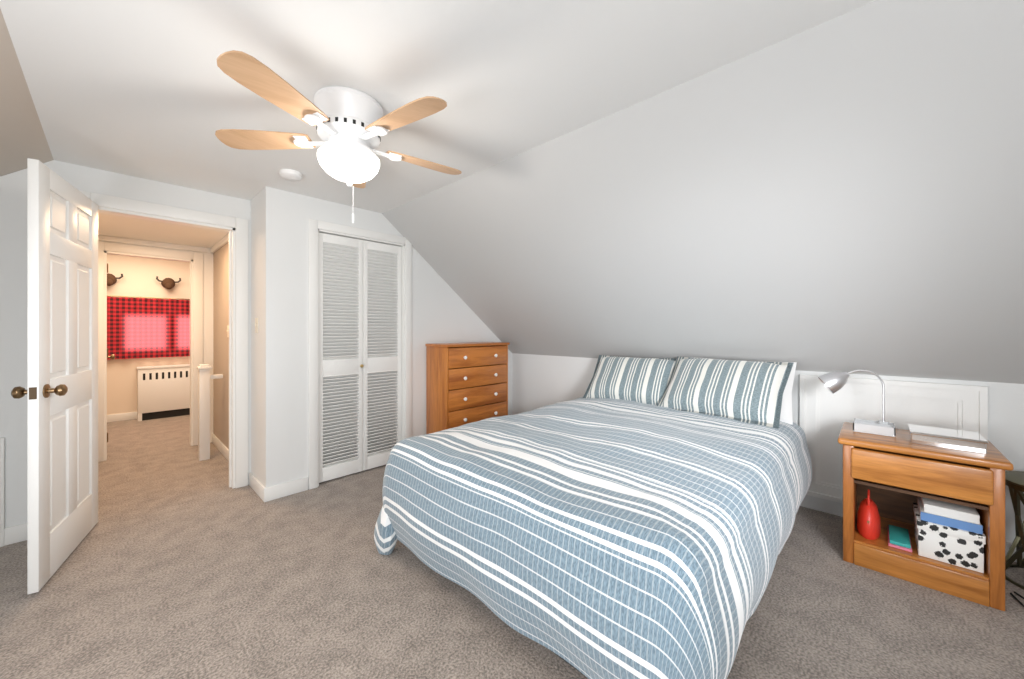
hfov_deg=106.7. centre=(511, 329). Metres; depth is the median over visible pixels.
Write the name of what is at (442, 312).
wall
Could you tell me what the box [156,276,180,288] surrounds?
buffalo
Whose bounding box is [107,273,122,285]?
buffalo
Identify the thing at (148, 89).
ceiling
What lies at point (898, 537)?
notebooks
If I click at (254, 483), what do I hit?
baseboard
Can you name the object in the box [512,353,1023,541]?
wall
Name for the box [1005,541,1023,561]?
baseboard
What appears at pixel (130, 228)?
ceiling
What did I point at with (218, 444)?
baseboard
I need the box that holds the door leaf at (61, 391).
[11,158,97,593]
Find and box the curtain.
[107,295,189,359]
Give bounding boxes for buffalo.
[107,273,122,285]
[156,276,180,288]
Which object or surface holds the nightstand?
on the floor
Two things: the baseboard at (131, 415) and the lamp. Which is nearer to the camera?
the lamp
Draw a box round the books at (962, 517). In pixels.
[917,497,982,533]
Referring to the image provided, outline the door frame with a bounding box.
[0,437,4,546]
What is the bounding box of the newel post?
[197,364,222,460]
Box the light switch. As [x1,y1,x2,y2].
[255,318,257,332]
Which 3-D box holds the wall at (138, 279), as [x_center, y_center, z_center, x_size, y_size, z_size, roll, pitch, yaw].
[-3.813,0.065,3.782,0.020,2.350,3.800,0,0,44]
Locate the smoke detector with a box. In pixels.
[279,169,301,180]
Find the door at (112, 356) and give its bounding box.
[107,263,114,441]
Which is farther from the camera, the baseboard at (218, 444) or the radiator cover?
the radiator cover
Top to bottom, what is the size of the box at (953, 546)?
0.174 m
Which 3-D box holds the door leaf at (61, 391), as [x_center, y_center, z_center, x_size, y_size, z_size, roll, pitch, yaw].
[-2.442,0.218,2.100,0.175,2.020,0.788,0,0,-33]
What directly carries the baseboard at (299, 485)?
attached to the wall at (442, 312)
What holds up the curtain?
hanging from the wall at (138, 279)
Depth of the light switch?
2.90 m
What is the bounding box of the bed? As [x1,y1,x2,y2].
[374,355,811,678]
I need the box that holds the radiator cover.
[136,364,189,420]
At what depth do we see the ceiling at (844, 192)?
1.90 m
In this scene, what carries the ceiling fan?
hanging from the ceiling at (148, 89)
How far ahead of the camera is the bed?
1.52 m
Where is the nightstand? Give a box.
[838,422,1013,610]
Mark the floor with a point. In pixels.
(182, 561)
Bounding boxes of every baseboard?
[4,523,26,545]
[107,412,136,422]
[212,433,228,460]
[249,473,267,501]
[268,477,307,500]
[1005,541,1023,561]
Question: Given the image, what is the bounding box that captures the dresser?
[425,342,509,433]
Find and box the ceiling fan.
[215,50,461,222]
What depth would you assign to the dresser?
3.66 m
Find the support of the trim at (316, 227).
attached to the wall at (442, 312)
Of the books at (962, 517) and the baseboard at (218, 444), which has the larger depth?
the baseboard at (218, 444)
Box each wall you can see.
[0,160,250,527]
[98,240,212,442]
[107,254,189,414]
[213,186,280,487]
[281,190,511,488]
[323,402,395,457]
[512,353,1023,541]
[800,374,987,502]
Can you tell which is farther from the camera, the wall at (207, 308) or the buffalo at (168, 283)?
the buffalo at (168, 283)
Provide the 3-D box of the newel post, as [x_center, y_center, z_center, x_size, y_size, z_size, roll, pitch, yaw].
[-2.907,0.787,3.674,0.100,0.905,0.195,0,0,44]
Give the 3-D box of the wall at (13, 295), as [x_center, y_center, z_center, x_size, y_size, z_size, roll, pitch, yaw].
[-3.047,0.105,2.123,0.100,2.270,2.660,0,0,44]
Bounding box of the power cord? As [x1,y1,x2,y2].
[1010,591,1023,606]
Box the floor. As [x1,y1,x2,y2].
[0,415,1023,678]
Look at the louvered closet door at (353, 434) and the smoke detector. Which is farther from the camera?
the louvered closet door at (353, 434)
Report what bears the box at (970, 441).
on the nightstand
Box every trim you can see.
[79,190,247,488]
[309,219,411,489]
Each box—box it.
[908,424,987,453]
[913,502,985,572]
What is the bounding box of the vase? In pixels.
[857,489,880,539]
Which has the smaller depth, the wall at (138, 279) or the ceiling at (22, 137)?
the ceiling at (22, 137)
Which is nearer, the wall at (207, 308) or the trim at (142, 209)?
the trim at (142, 209)
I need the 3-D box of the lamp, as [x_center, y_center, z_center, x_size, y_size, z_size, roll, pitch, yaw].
[1.985,0.406,2.208,0.331,0.346,0.156,0,0,44]
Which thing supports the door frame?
attached to the wall at (13, 295)
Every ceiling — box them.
[0,0,874,212]
[0,9,53,175]
[98,213,228,247]
[382,0,1023,383]
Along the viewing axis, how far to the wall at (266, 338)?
2.83 m
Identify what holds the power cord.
on the floor
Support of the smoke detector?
attached to the ceiling at (148, 89)
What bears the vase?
in the nightstand
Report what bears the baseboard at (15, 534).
attached to the wall at (13, 295)
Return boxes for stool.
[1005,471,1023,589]
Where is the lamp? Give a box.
[818,370,895,436]
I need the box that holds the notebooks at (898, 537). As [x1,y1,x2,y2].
[887,525,911,551]

